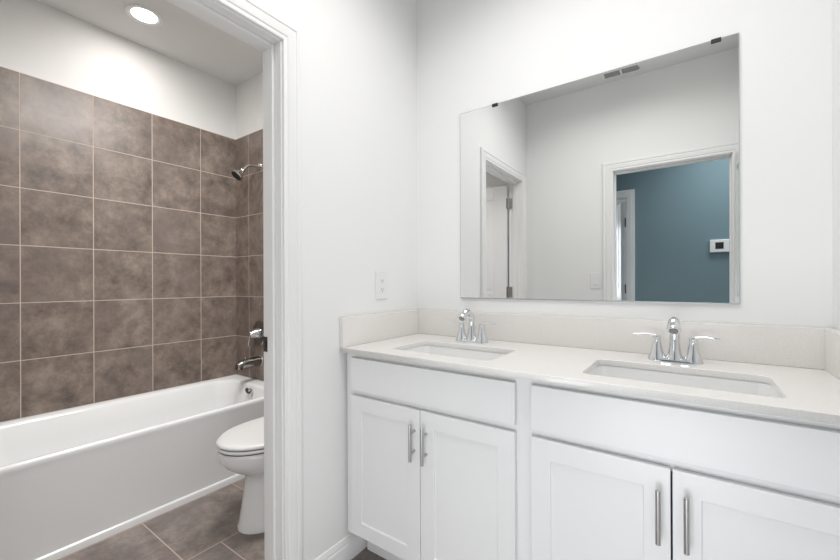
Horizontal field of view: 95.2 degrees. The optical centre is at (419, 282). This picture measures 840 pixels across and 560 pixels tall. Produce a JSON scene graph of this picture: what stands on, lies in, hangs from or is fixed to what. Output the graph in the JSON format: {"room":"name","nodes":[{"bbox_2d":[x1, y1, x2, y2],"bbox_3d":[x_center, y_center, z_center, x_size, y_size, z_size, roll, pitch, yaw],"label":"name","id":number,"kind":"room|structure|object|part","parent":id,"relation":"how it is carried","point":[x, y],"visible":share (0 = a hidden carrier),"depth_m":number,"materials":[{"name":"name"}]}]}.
{"room":"bathroom","nodes":[
{"label":"bathroom","id":0,"kind":"room"},
{"bbox_2d":[0,0,235,421],"bbox_3d":[-1.981,-0.192,2.404,0.120,2.743,1.662,0,0,35],"label":"wall","id":1,"kind":"structure","parent":0,"point":[118,221],"depth_m":2.37,"materials":[{"name":"brown tile"}]},
{"bbox_2d":[36,0,262,85],"bbox_3d":[-1.340,-1.616,-0.464,4.650,0.100,5.870,0,0,35],"label":"ceiling","id":2,"kind":"structure","parent":0,"point":[183,37],"depth_m":2.44,"materials":[{"name":"white paint"}]},
{"bbox_2d":[124,4,163,26],"bbox_3d":[-1.613,-1.562,2.244,0.190,0.007,0.190,0,0,35],"label":"recessed light","id":3,"kind":"object","parent":2,"relation":"in","point":[144,15],"visible":1,"depth_m":2.24,"materials":[{"name":"white paint"}]},
{"bbox_2d":[58,478,385,559],"bbox_3d":[-1.329,1.227,-0.464,4.650,0.100,5.870,0,0,35],"label":"floor","id":4,"kind":"structure","parent":0,"point":[204,527],"depth_m":1.76,"materials":[{"name":"brown tile"}]},
{"bbox_2d":[0,375,263,559],"bbox_3d":[-1.591,0.952,2.203,0.739,0.452,1.522,0,0,35],"label":"bathtub","id":5,"kind":"object","parent":4,"relation":"on","point":[74,479],"visible":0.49,"depth_m":1.94,"materials":[{"name":"white ceramic"}]},
{"bbox_3d":[-1.217,0.791,2.742,0.072,0.072,0.022,0,0,35],"label":"overflow plate","id":6,"kind":"part","parent":5,"relation":"part of","materials":[{"name":"silver metal"}]},
{"bbox_2d":[216,417,263,533],"bbox_3d":[-0.686,0.787,2.039,0.452,0.775,0.752,0,0,35],"label":"toilet","id":7,"kind":"object","parent":4,"relation":"on","point":[240,449],"visible":0.24,"depth_m":1.80,"materials":[{"name":"white porcelain"},{"name":"white plastic"}]},
{"bbox_3d":[-0.754,0.763,1.942,0.374,0.015,0.516,0,0,35],"label":"seat","id":8,"kind":"part","parent":7,"relation":"part of","materials":[{"name":"white plastic"}]},
{"bbox_3d":[-0.751,0.736,1.947,0.374,0.032,0.526,0,0,35],"label":"lid","id":9,"kind":"part","parent":7,"relation":"part of","materials":[{"name":"white plastic"}]},
{"bbox_3d":[-0.691,0.975,2.030,0.368,0.400,0.722,0,0,35],"label":"bowl","id":10,"kind":"part","parent":7,"relation":"part of","materials":[{"name":"white ceramic"}]},
{"bbox_2d":[347,353,839,559],"bbox_3d":[0.454,0.728,1.364,1.531,0.885,0.579,0,0,35],"label":"vanity cabinet","id":11,"kind":"object","parent":4,"relation":"on","point":[444,463],"visible":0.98,"depth_m":1.08,"materials":[{"name":"white paint"}]},
{"bbox_3d":[-0.137,0.743,1.483,0.346,0.566,0.018,0,0,35],"label":"door","id":12,"kind":"part","parent":11,"relation":"part of","materials":[{"name":"white paint"}]},
{"bbox_3d":[-0.029,0.571,1.373,0.012,0.132,0.036,0,0,35],"label":"handle","id":13,"kind":"part","parent":11,"relation":"part of","materials":[{"name":"silver metal"}]},
{"bbox_3d":[0.013,0.571,1.343,0.012,0.132,0.036,0,0,35],"label":"handle","id":14,"kind":"part","parent":11,"relation":"part of","materials":[{"name":"silver metal"}]},
{"bbox_3d":[0.007,0.371,1.380,0.701,0.131,0.018,0,0,35],"label":"drawer","id":15,"kind":"part","parent":11,"relation":"part of","materials":[{"name":"white paint"}]},
{"bbox_3d":[0.151,0.741,1.279,0.352,0.566,0.018,0,0,35],"label":"door","id":16,"kind":"part","parent":11,"relation":"part of","materials":[{"name":"white paint"}]},
{"bbox_2d":[340,333,839,424],"bbox_3d":[0.456,0.275,1.376,1.541,0.020,0.558,0,0,35],"label":"countertop","id":17,"kind":"structure","parent":11,"relation":"on","point":[805,393],"depth_m":1.16,"materials":[{"name":"stone"}]},
{"bbox_2d":[405,345,505,359],"bbox_3d":[0.130,0.363,1.540,0.480,0.152,0.296,0,0,35],"label":"sink","id":18,"kind":"object","parent":17,"relation":"in","point":[439,350],"visible":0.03,"depth_m":1.67,"materials":[{"name":"white ceramic"}]},
{"bbox_2d":[447,309,495,343],"bbox_3d":[0.210,0.190,1.700,0.243,0.152,0.134,0,0,35],"label":"faucet","id":19,"kind":"object","parent":17,"relation":"on","point":[471,337],"visible":1,"depth_m":1.71,"materials":[{"name":"silver metal"}]},
{"bbox_3d":[0.192,0.220,1.762,0.055,0.083,0.055,0,0,35],"label":"handle","id":20,"kind":"part","parent":19,"relation":"part of","materials":[{"name":"silver metal"}]},
{"bbox_3d":[0.210,0.186,1.699,0.051,0.144,0.132,0,0,35],"label":"spout","id":21,"kind":"part","parent":19,"relation":"part of","materials":[{"name":"silver metal"}]},
{"bbox_3d":[0.234,0.260,1.732,0.156,0.012,0.052,0,0,35],"label":"plate","id":22,"kind":"part","parent":19,"relation":"part of","materials":[{"name":"silver metal"}]},
{"bbox_3d":[0.275,0.220,1.702,0.055,0.083,0.055,0,0,35],"label":"handle","id":23,"kind":"part","parent":19,"relation":"part of","materials":[{"name":"silver metal"}]},
{"bbox_2d":[633,317,720,364],"bbox_3d":[0.834,0.187,1.258,0.243,0.152,0.134,0,0,35],"label":"faucet","id":24,"kind":"object","parent":17,"relation":"on","point":[674,354],"visible":1,"depth_m":1.27,"materials":[{"name":"silver metal"}]},
{"bbox_3d":[0.787,0.182,1.335,0.078,0.017,0.016,0,0,28],"label":"lever","id":25,"kind":"part","parent":24,"relation":"part of","materials":[{"name":"silver metal"}]},
{"bbox_3d":[0.815,0.218,1.320,0.055,0.083,0.055,0,0,35],"label":"handle","id":26,"kind":"part","parent":24,"relation":"part of","materials":[{"name":"silver metal"}]},
{"bbox_3d":[0.833,0.183,1.257,0.051,0.144,0.132,0,0,35],"label":"spout","id":27,"kind":"part","parent":24,"relation":"part of","materials":[{"name":"silver metal"}]},
{"bbox_3d":[0.857,0.257,1.290,0.156,0.012,0.052,0,0,35],"label":"plate","id":28,"kind":"part","parent":24,"relation":"part of","materials":[{"name":"silver metal"}]},
{"bbox_3d":[0.898,0.218,1.261,0.055,0.083,0.055,0,0,35],"label":"handle","id":29,"kind":"part","parent":24,"relation":"part of","materials":[{"name":"silver metal"}]},
{"bbox_3d":[0.921,0.181,1.239,0.078,0.017,0.016,0,0,43],"label":"lever","id":30,"kind":"part","parent":24,"relation":"part of","materials":[{"name":"silver metal"}]},
{"bbox_2d":[588,365,780,397],"bbox_3d":[0.729,0.360,1.103,0.480,0.152,0.296,0,0,35],"label":"sink","id":31,"kind":"object","parent":17,"relation":"in","point":[688,380],"visible":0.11,"depth_m":1.19,"materials":[{"name":"white ceramic"}]},
{"bbox_3d":[0.478,0.740,1.048,0.348,0.566,0.018,0,0,35],"label":"door","id":32,"kind":"part","parent":11,"relation":"part of","materials":[{"name":"white paint"}]},
{"bbox_3d":[0.584,0.569,0.939,0.012,0.132,0.036,0,0,35],"label":"handle","id":33,"kind":"part","parent":11,"relation":"part of","materials":[{"name":"silver metal"}]},
{"bbox_3d":[0.620,0.369,0.946,0.700,0.131,0.018,0,0,35],"label":"drawer","id":34,"kind":"part","parent":11,"relation":"part of","materials":[{"name":"white paint"}]},
{"bbox_3d":[0.630,0.569,0.906,0.012,0.132,0.036,0,0,35],"label":"handle","id":35,"kind":"part","parent":11,"relation":"part of","materials":[{"name":"silver metal"}]},
{"bbox_3d":[0.765,0.739,0.844,0.348,0.566,0.018,0,0,35],"label":"door","id":36,"kind":"part","parent":11,"relation":"part of","materials":[{"name":"white paint"}]},
{"bbox_2d":[255,0,417,559],"bbox_3d":[-0.545,-0.198,1.397,0.112,2.743,1.680,0,0,35],"label":"wall","id":37,"kind":"structure","parent":0,"point":[359,57],"depth_m":1.61,"materials":[{"name":"white paint"}]},
{"bbox_2d":[167,0,302,559],"bbox_3d":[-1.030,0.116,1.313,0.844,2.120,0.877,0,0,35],"label":"door frame","id":38,"kind":"structure","parent":37,"relation":"in","point":[250,22],"depth_m":1.38,"materials":[{"name":"white paint"}]},
{"bbox_3d":[-0.693,0.119,1.075,0.018,2.112,0.861,0,0,35],"label":"casing","id":39,"kind":"part","parent":38,"relation":"part of","materials":[{"name":"white paint"}]},
{"bbox_3d":[-0.568,0.228,1.424,0.040,0.056,0.006,0,0,35],"label":"strike plate","id":40,"kind":"part","parent":38,"relation":"part of","materials":[{"name":"silver metal"}]},
{"bbox_2d":[314,533,366,559],"bbox_3d":[-0.488,1.123,1.361,0.014,0.102,1.680,0,0,35],"label":"baseboard","id":41,"kind":"structure","parent":37,"relation":"attached to","point":[351,545],"depth_m":1.61,"materials":[{"name":"white paint"}]},
{"bbox_2d":[340,310,418,347],"bbox_3d":[-0.171,0.204,1.807,0.020,0.125,0.538,0,0,35],"label":"backsplash","id":42,"kind":"structure","parent":37,"relation":"attached to","point":[358,329],"depth_m":1.76,"materials":[{"name":"stone"}]},
{"bbox_2d":[376,271,386,298],"bbox_3d":[-0.180,0.011,1.806,0.009,0.132,0.080,0,0,35],"label":"outlet","id":43,"kind":"object","parent":37,"relation":"attached to","point":[381,276],"visible":1,"depth_m":1.80,"materials":[{"name":"white plastic"}]},
{"bbox_2d":[380,278,384,291],"bbox_3d":[-0.177,0.011,1.804,0.002,0.068,0.034,0,0,35],"label":"receptacle","id":44,"kind":"object","parent":43,"relation":"attached to","point":[382,280],"depth_m":1.80,"materials":[{"name":"white plastic"}]},
{"bbox_2d":[236,0,832,380],"bbox_3d":[-0.072,-0.199,2.148,3.530,2.743,0.148,0,0,35],"label":"wall","id":45,"kind":"structure","parent":0,"point":[472,55],"depth_m":1.48,"materials":[{"name":"white paint"}]},
{"bbox_2d":[231,163,261,180],"bbox_3d":[-1.255,-0.807,2.766,0.089,0.163,0.209,0,0,35],"label":"shower head","id":46,"kind":"object","parent":45,"relation":"attached to","point":[237,174],"visible":1,"depth_m":2.73,"materials":[{"name":"silver metal"}]},
{"bbox_3d":[-1.230,-0.836,2.790,0.021,0.066,0.132,0,0,35],"label":"arm","id":47,"kind":"part","parent":46,"relation":"part of","materials":[{"name":"silver metal"}]},
{"bbox_2d":[235,355,263,369],"bbox_3d":[-1.239,0.575,2.769,0.082,0.085,0.191,0,0,35],"label":"tub spout","id":48,"kind":"object","parent":45,"relation":"attached to","point":[258,360],"visible":1,"depth_m":2.76,"materials":[{"name":"silver metal"}]},
{"bbox_2d":[248,321,263,345],"bbox_3d":[-1.212,0.370,2.809,0.180,0.180,0.094,0,0,35],"label":"shower valve","id":49,"kind":"object","parent":45,"relation":"attached to","point":[257,333],"visible":0.91,"depth_m":2.81,"materials":[{"name":"silver metal"}]},
{"bbox_2d":[460,33,739,304],"bbox_3d":[0.633,-0.381,1.587,1.063,0.909,0.009,0,0,35],"label":"mirror","id":50,"kind":"object","parent":45,"relation":"attached to","point":[621,184],"visible":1,"depth_m":1.50,"materials":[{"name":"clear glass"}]},
{"bbox_2d":[416,309,832,369],"bbox_3d":[0.611,0.201,1.595,1.541,0.125,0.020,0,0,35],"label":"backsplash","id":51,"kind":"structure","parent":45,"relation":"attached to","point":[790,346],"depth_m":1.43,"materials":[{"name":"stone"}]},
{"bbox_2d":[832,0,839,330],"bbox_3d":[0.808,-0.203,0.439,0.117,2.743,1.680,0,0,35],"label":"wall","id":52,"kind":"structure","parent":0,"point":[835,3],"depth_m":1.13,"materials":[{"name":"white paint"}]},
{"bbox_2d":[825,328,839,378],"bbox_3d":[1.071,0.200,0.928,0.020,0.125,0.538,0,0,35],"label":"backsplash","id":53,"kind":"structure","parent":52,"relation":"attached to","point":[832,336],"depth_m":1.09,"materials":[{"name":"stone"}]}
]}

